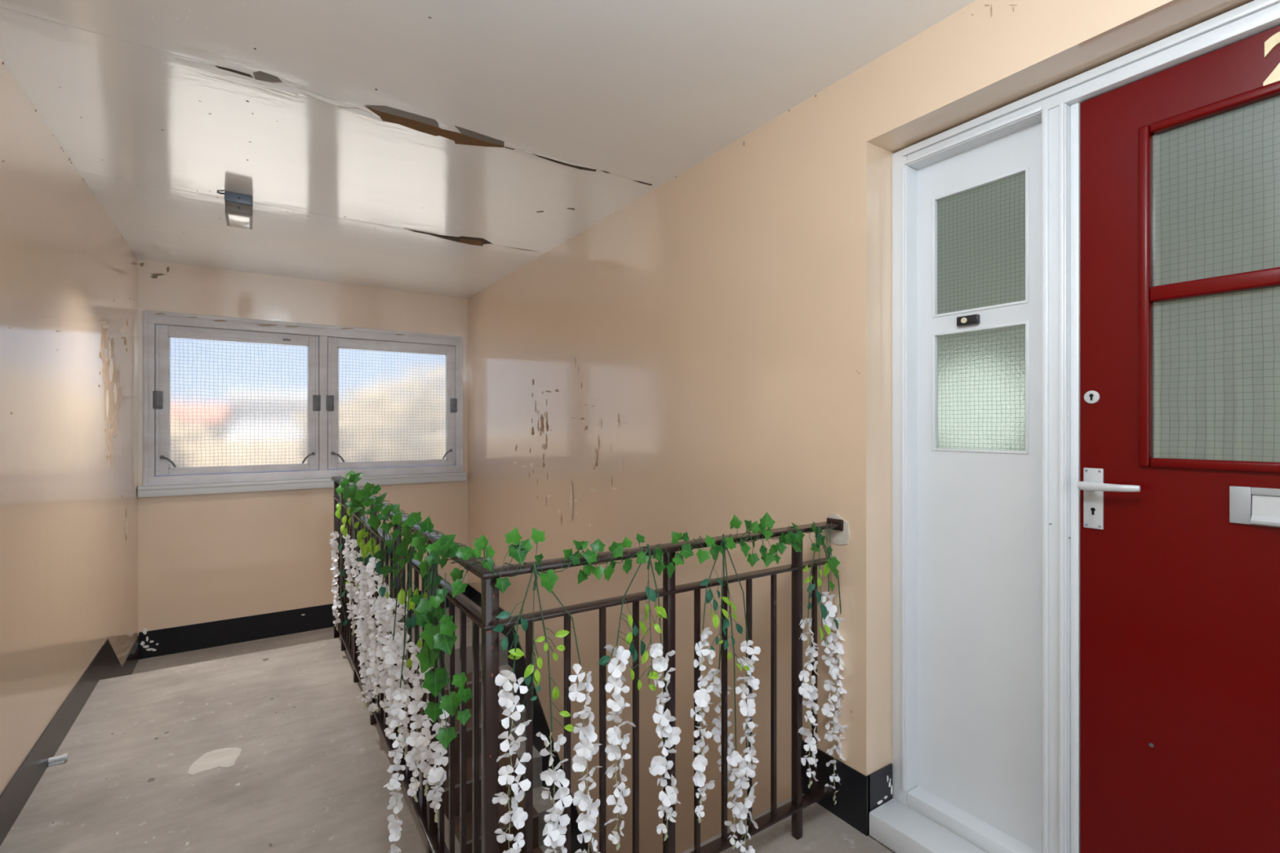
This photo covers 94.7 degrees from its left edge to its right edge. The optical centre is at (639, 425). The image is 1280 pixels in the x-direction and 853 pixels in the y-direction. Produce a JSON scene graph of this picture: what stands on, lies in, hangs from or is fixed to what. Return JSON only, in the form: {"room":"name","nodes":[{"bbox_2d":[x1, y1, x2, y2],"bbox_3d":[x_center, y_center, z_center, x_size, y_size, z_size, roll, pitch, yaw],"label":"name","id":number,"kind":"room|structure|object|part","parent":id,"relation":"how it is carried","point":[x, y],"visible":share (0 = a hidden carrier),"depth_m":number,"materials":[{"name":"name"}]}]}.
{"room":"apartment stairwell landing","nodes":[
{"label":"apartment stairwell landing","id":0,"kind":"room"},
{"bbox_2d":[0,57,137,795],"bbox_3d":[-1.456,1.326,0.867,0.204,5.300,7.850,0,0,-33],"label":"wall","id":1,"kind":"structure","parent":0,"point":[68,276],"depth_m":2.29,"materials":[{"name":"beige paint"}]},
{"bbox_2d":[0,635,138,846],"bbox_3d":[-1.362,1.359,0.899,0.015,0.455,7.400,0,0,-33],"label":"baseboard","id":2,"kind":"structure","parent":1,"relation":"attached to","point":[105,664],"depth_m":2.29,"materials":[{"name":"black paint"}]},
{"bbox_2d":[137,258,467,635],"bbox_3d":[-2.530,1.326,4.710,2.240,5.300,0.251,0,0,-33],"label":"wall","id":3,"kind":"structure","parent":0,"point":[206,557],"depth_m":4.36,"materials":[{"name":"beige paint"}]},
{"bbox_2d":[137,310,466,497],"bbox_3d":[-2.482,-0.147,4.615,2.208,1.266,0.162,0,0,-33],"label":"window","id":4,"kind":"structure","parent":3,"relation":"in","point":[231,405],"depth_m":4.50,"materials":[{"name":"grey paint"}]},
{"bbox_3d":[-3.260,0.251,4.069,0.101,0.086,0.030,0,0,-12],"label":"catch handle","id":5,"kind":"part","parent":4,"relation":"part of","materials":[{"name":"grey metal"}]},
{"bbox_3d":[-2.928,-0.173,4.338,0.987,1.038,0.058,0,0,-33],"label":"sash","id":6,"kind":"part","parent":4,"relation":"part of","materials":[{"name":"grey paint"}]},
{"bbox_2d":[186,331,291,342],"bbox_3d":[-2.921,-0.647,4.312,0.635,0.023,0.014,0,0,-33],"label":"vent","id":7,"kind":"object","parent":4,"relation":"attached to","point":[238,336],"depth_m":4.31,"materials":[{"name":"grey paint"}]},
{"bbox_3d":[-2.930,-0.157,4.345,0.855,0.922,0.005,0,0,-33],"label":"pane","id":8,"kind":"part","parent":4,"relation":"part of","materials":[{"name":"clear glass"}]},
{"bbox_3d":[-2.460,0.450,4.581,2.208,0.072,0.082,0,0,-33],"label":"sill","id":9,"kind":"part","parent":4,"relation":"part of","materials":[{"name":"white wood"}]},
{"bbox_3d":[-2.550,0.251,4.537,0.030,0.086,0.101,0,0,35],"label":"catch handle","id":10,"kind":"part","parent":4,"relation":"part of","materials":[{"name":"grey metal"}]},
{"bbox_3d":[-2.383,0.251,4.647,0.101,0.086,0.030,0,0,-12],"label":"catch handle","id":11,"kind":"part","parent":4,"relation":"part of","materials":[{"name":"grey metal"}]},
{"bbox_3d":[-2.050,-0.173,4.918,0.990,1.038,0.058,0,0,-33],"label":"sash","id":12,"kind":"part","parent":4,"relation":"part of","materials":[{"name":"grey paint"}]},
{"bbox_3d":[-2.052,-0.157,4.924,0.858,0.922,0.005,0,0,-33],"label":"pane","id":13,"kind":"part","parent":4,"relation":"part of","materials":[{"name":"clear glass"}]},
{"bbox_3d":[-1.670,0.251,5.117,0.030,0.086,0.101,0,0,35],"label":"catch handle","id":14,"kind":"part","parent":4,"relation":"part of","materials":[{"name":"grey metal"}]},
{"bbox_2d":[138,586,466,659],"bbox_3d":[-2.463,1.484,4.607,2.230,0.204,0.017,0,0,-33],"label":"baseboard","id":15,"kind":"structure","parent":3,"relation":"attached to","point":[153,643],"depth_m":4.28,"materials":[{"name":"black paint"}]},
{"bbox_2d":[132,606,507,686],"bbox_3d":[-2.118,1.609,4.084,2.240,0.355,1.250,0,0,-33],"label":"floor","id":16,"kind":"structure","parent":0,"point":[162,662],"depth_m":4.23,"materials":[{"name":"concrete"}]},
{"bbox_2d":[0,637,893,852],"bbox_3d":[-0.085,1.375,0.992,2.250,0.202,6.150,0,0,-33],"label":"floor","id":17,"kind":"structure","parent":0,"point":[278,750],"depth_m":2.15,"materials":[{"name":"concrete"}]},
{"bbox_2d":[48,752,68,766],"bbox_3d":[-2.195,1.261,2.224,0.052,0.030,0.024,0,0,-33],"label":"door stop","id":18,"kind":"object","parent":17,"relation":"on","point":[60,759],"visible":1,"depth_m":2.22,"materials":[{"name":"metal"}]},
{"bbox_3d":[-2.200,1.258,2.220,0.040,0.018,0.018,0,0,-33],"label":"rod","id":19,"kind":"part","parent":18,"relation":"part of","materials":[{"name":"metal"}]},
{"bbox_2d":[331,476,843,852],"bbox_3d":[-0.619,0.869,2.765,1.189,1.125,2.843,0,0,-33],"label":"railing","id":20,"kind":"object","parent":17,"relation":"on","point":[484,617],"visible":0.67,"depth_m":1.55,"materials":[{"name":"brown metal"}]},
{"bbox_3d":[-1.857,0.880,3.609,0.030,1.101,0.030,0,0,-33],"label":"post","id":21,"kind":"part","parent":20,"relation":"part of","materials":[{"name":"brown metal"}]},
{"bbox_3d":[-1.682,0.803,3.343,0.025,0.946,0.025,0,0,-33],"label":"post","id":22,"kind":"part","parent":20,"relation":"part of","materials":[{"name":"brown metal"}]},
{"bbox_2d":[329,491,365,653],"bbox_3d":[-1.423,0.710,2.870,0.070,0.827,0.995,0,0,-33],"label":"wisteria spray","id":23,"kind":"object","parent":20,"relation":"hanging from","point":[352,590],"visible":0.93,"depth_m":2.87,"materials":[{"name":"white plant"}]},
{"bbox_3d":[-1.483,0.633,2.959,0.024,0.673,0.730,0,0,-33],"label":"stem","id":24,"kind":"part","parent":23,"relation":"part of","materials":[{"name":"green plastic"}]},
{"bbox_3d":[-1.411,0.803,2.932,0.025,0.946,0.025,0,0,-33],"label":"post","id":25,"kind":"part","parent":20,"relation":"part of","materials":[{"name":"brown metal"}]},
{"bbox_2d":[354,497,381,715],"bbox_3d":[-1.093,0.738,2.363,0.076,0.866,0.604,0,0,-30],"label":"wisteria spray","id":26,"kind":"object","parent":20,"relation":"hanging from","point":[370,645],"visible":0.98,"depth_m":2.39,"materials":[{"name":"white plant"}]},
{"bbox_3d":[-1.111,0.500,2.399,0.029,0.389,0.469,0,0,-33],"label":"stem","id":27,"kind":"part","parent":26,"relation":"part of","materials":[{"name":"green plastic"}]},
{"bbox_3d":[-1.141,0.803,2.522,0.025,0.946,0.025,0,0,-33],"label":"post","id":28,"kind":"part","parent":20,"relation":"part of","materials":[{"name":"brown metal"}]},
{"bbox_2d":[373,520,409,711],"bbox_3d":[-0.872,0.661,2.034,0.068,0.678,0.464,0,0,-33],"label":"wisteria spray","id":29,"kind":"object","parent":20,"relation":"attached to","point":[383,617],"visible":0.73,"depth_m":2.04,"materials":[{"name":"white plant"}]},
{"bbox_3d":[-0.882,0.452,2.058,0.032,0.260,0.395,0,0,-33],"label":"stem","id":30,"kind":"part","parent":29,"relation":"part of","materials":[{"name":"green plastic"}]},
{"bbox_3d":[-0.870,0.803,2.111,0.025,0.946,0.025,0,0,-33],"label":"post","id":31,"kind":"part","parent":20,"relation":"part of","materials":[{"name":"brown metal"}]},
{"bbox_2d":[382,537,418,852],"bbox_3d":[-0.727,0.787,1.765,0.093,0.922,0.395,0,0,-27],"label":"wisteria spray","id":32,"kind":"object","parent":20,"relation":"hanging from","point":[397,717],"visible":0.96,"depth_m":1.67,"materials":[{"name":"white plant"}]},
{"bbox_3d":[-0.704,0.525,1.762,0.048,0.398,0.319,0,0,-26],"label":"stem","id":33,"kind":"part","parent":32,"relation":"part of","materials":[{"name":"green plastic"}]},
{"bbox_2d":[329,470,494,749],"bbox_3d":[-1.092,0.465,2.390,0.153,0.514,2.914,0,0,-33],"label":"ivy garland","id":34,"kind":"object","parent":20,"relation":"attached to","point":[442,636],"visible":0.95,"depth_m":1.45,"materials":[{"name":"green plant"}]},
{"bbox_2d":[404,564,449,822],"bbox_3d":[-0.564,0.687,1.564,0.064,0.718,0.242,0,0,-40],"label":"wisteria spray","id":35,"kind":"object","parent":20,"relation":"hanging from","point":[434,775],"visible":0.88,"depth_m":1.56,"materials":[{"name":"white plant"}]},
{"bbox_3d":[-0.567,0.520,1.571,0.017,0.383,0.211,0,0,-37],"label":"stem","id":36,"kind":"part","parent":35,"relation":"part of","materials":[{"name":"green plastic"}]},
{"bbox_3d":[-0.599,0.803,1.700,0.025,0.946,0.025,0,0,-33],"label":"post","id":37,"kind":"part","parent":20,"relation":"part of","materials":[{"name":"brown metal"}]},
{"bbox_3d":[-0.328,0.803,1.289,0.031,0.946,0.031,0,0,-33],"label":"post","id":38,"kind":"part","parent":20,"relation":"part of","materials":[{"name":"brown metal"}]},
{"bbox_2d":[492,562,601,852],"bbox_3d":[-0.200,0.684,1.321,0.270,0.759,0.058,0,0,-33],"label":"wisteria spray","id":39,"kind":"object","parent":20,"relation":"hanging from","point":[584,749],"visible":1,"depth_m":1.32,"materials":[{"name":"white plant"}]},
{"bbox_3d":[-0.212,0.499,1.320,0.189,0.389,0.017,0,0,-33],"label":"stem","id":40,"kind":"part","parent":39,"relation":"part of","materials":[{"name":"green plastic"}]},
{"bbox_3d":[-0.626,0.438,2.754,1.153,0.010,2.812,0,0,-33],"label":"rail","id":41,"kind":"part","parent":20,"relation":"part of","materials":[{"name":"brown metal"}]},
{"bbox_3d":[-0.625,0.324,2.763,1.177,0.014,2.838,0,0,-33],"label":"handrail","id":42,"kind":"part","parent":20,"relation":"part of","materials":[{"name":"brown metal"}]},
{"bbox_3d":[-0.596,1.178,2.708,1.153,0.010,2.702,0,0,-33],"label":"rail","id":43,"kind":"part","parent":20,"relation":"part of","materials":[{"name":"brown metal"}]},
{"bbox_2d":[597,544,680,850],"bbox_3d":[0.005,0.683,1.457,0.233,0.769,0.059,0,0,-33],"label":"wisteria spray","id":44,"kind":"object","parent":20,"relation":"hanging from","point":[659,765],"visible":1,"depth_m":1.47,"materials":[{"name":"white plant"}]},
{"bbox_3d":[-0.006,0.476,1.457,0.152,0.356,0.018,0,0,-33],"label":"stem","id":45,"kind":"part","parent":44,"relation":"part of","materials":[{"name":"green plastic"}]},
{"bbox_2d":[471,511,840,593],"bbox_3d":[0.126,0.373,1.577,1.176,0.297,0.100,0,0,-33],"label":"ivy garland","id":46,"kind":"object","parent":20,"relation":"attached to","point":[518,552],"visible":0.92,"depth_m":1.49,"materials":[{"name":"green plant"}]},
{"bbox_3d":[0.077,0.803,1.556,0.025,0.946,0.025,0,0,-33],"label":"post","id":47,"kind":"part","parent":20,"relation":"part of","materials":[{"name":"brown metal"}]},
{"bbox_2d":[690,533,760,852],"bbox_3d":[0.217,0.766,1.643,0.241,0.937,0.139,0,0,-33],"label":"wisteria spray","id":48,"kind":"object","parent":20,"relation":"hanging from","point":[702,698],"visible":0.91,"depth_m":1.64,"materials":[{"name":"white plant"}]},
{"bbox_3d":[0.240,0.609,1.627,0.094,0.622,0.159,0,0,23],"label":"stem","id":49,"kind":"part","parent":48,"relation":"part of","materials":[{"name":"green plastic"}]},
{"bbox_3d":[0.487,0.803,1.827,0.025,0.946,0.025,0,0,-33],"label":"post","id":50,"kind":"part","parent":20,"relation":"part of","materials":[{"name":"brown metal"}]},
{"bbox_2d":[798,527,848,804],"bbox_3d":[0.587,0.775,1.865,0.270,0.917,0.074,0,0,-41],"label":"wisteria spray","id":51,"kind":"object","parent":20,"relation":"attached to","point":[826,620],"visible":0.94,"depth_m":1.87,"materials":[{"name":"white plant"}]},
{"bbox_3d":[0.585,0.490,1.861,0.027,0.347,0.187,0,0,45],"label":"stem","id":52,"kind":"part","parent":51,"relation":"part of","materials":[{"name":"green plastic"}]},
{"bbox_2d":[0,0,975,297],"bbox_3d":[-0.439,-1.218,1.537,2.640,0.212,7.850,0,0,-33],"label":"ceiling","id":53,"kind":"structure","parent":0,"point":[435,147],"depth_m":2.06,"materials":[{"name":"white paint"}]},
{"bbox_2d":[217,191,253,229],"bbox_3d":[-2.044,-1.076,2.979,0.145,0.098,0.324,0,0,-33],"label":"ceiling light","id":54,"kind":"object","parent":53,"relation":"attached to","point":[238,207],"visible":1,"depth_m":2.87,"materials":[{"name":"grey metal"}]},
{"bbox_3d":[-2.044,-1.076,3.007,0.112,0.094,0.278,0,0,-33],"label":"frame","id":55,"kind":"part","parent":54,"relation":"part of","materials":[{"name":"white glass"}]},
{"bbox_2d":[467,0,1253,852],"bbox_3d":[0.212,1.326,2.760,0.207,5.300,9.174,0,0,-33],"label":"wall","id":56,"kind":"structure","parent":0,"point":[716,346],"depth_m":2.32,"materials":[{"name":"beige paint"}]},
{"bbox_2d":[466,583,591,852],"bbox_3d":[-0.520,2.696,3.700,0.016,2.585,3.650,0,0,-33],"label":"baseboard","id":57,"kind":"structure","parent":56,"relation":"attached to","point":[540,722],"depth_m":3.90,"materials":[{"name":"black paint"}]},
{"bbox_2d":[802,739,892,835],"bbox_3d":[0.688,1.185,1.974,0.133,0.182,0.262,0,0,-33],"label":"baseboard","id":58,"kind":"structure","parent":56,"relation":"attached to","point":[858,794],"depth_m":1.88,"materials":[{"name":"black paint"}]},
{"bbox_2d":[917,122,1041,852],"bbox_3d":[1.012,0.176,1.742,0.033,2.000,0.395,0,0,-33],"label":"door side panel","id":59,"kind":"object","parent":56,"relation":"in","point":[980,208],"depth_m":1.73,"materials":[{"name":"white wood"}]},
{"bbox_2d":[956,314,979,326],"bbox_3d":[0.975,-0.312,1.753,0.021,0.028,0.062,0,0,-33],"label":"doorbell","id":60,"kind":"object","parent":59,"relation":"attached to","point":[973,319],"visible":1,"depth_m":1.75,"materials":[{"name":"black plastic"}]},
{"bbox_3d":[1.012,-0.526,1.751,0.005,0.376,0.278,0,0,-33],"label":"pane","id":61,"kind":"part","parent":59,"relation":"part of","materials":[{"name":"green glass"}]},
{"bbox_3d":[1.012,-0.104,1.751,0.005,0.368,0.278,0,0,-33],"label":"pane","id":62,"kind":"part","parent":59,"relation":"part of","materials":[{"name":"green glass"}]},
{"bbox_2d":[869,0,1279,852],"bbox_3d":[1.208,0.199,1.303,0.248,2.155,1.445,0,0,-33],"label":"door frame","id":63,"kind":"structure","parent":56,"relation":"attached to","point":[900,828],"depth_m":1.53,"materials":[{"name":"white wood"}]},
{"bbox_2d":[1077,25,1279,852],"bbox_3d":[1.319,0.180,1.171,0.100,1.992,0.762,0,0,-33],"label":"door","id":64,"kind":"structure","parent":56,"relation":"in","point":[1179,485],"depth_m":1.34,"materials":[{"name":"red wood"}]},
{"bbox_3d":[1.128,0.182,1.466,0.006,0.150,0.041,0,0,-33],"label":"handle plate","id":65,"kind":"part","parent":64,"relation":"part of","materials":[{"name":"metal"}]},
{"bbox_3d":[1.115,0.149,1.404,0.015,0.022,0.119,0,0,-36],"label":"lever","id":66,"kind":"part","parent":64,"relation":"part of","materials":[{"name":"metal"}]},
{"bbox_3d":[1.337,-0.500,1.183,0.006,0.357,0.480,0,0,-33],"label":"pane","id":67,"kind":"part","parent":64,"relation":"part of","materials":[{"name":"clear glass"}]},
{"bbox_3d":[1.337,-0.105,1.183,0.006,0.362,0.480,0,0,-33],"label":"pane","id":68,"kind":"part","parent":64,"relation":"part of","materials":[{"name":"clear glass"}]},
{"bbox_3d":[1.331,0.169,1.157,0.008,0.078,0.250,0,0,-33],"label":"letter plate","id":69,"kind":"part","parent":64,"relation":"part of","materials":[{"name":"silver metal"}]},
{"bbox_3d":[-1.251,3.926,2.769,2.240,0.100,4.400,0,0,-33],"label":"floor","id":70,"kind":"structure","parent":0,"visible":0},
{"bbox_2d":[405,664,564,852],"bbox_3d":[-0.748,2.779,3.068,1.070,2.345,2.686,0,0,-33],"label":"staircase","id":71,"kind":"structure","parent":70,"relation":"on","point":[540,806],"depth_m":3.73,"materials":[{"name":"brown paint"}]}
]}

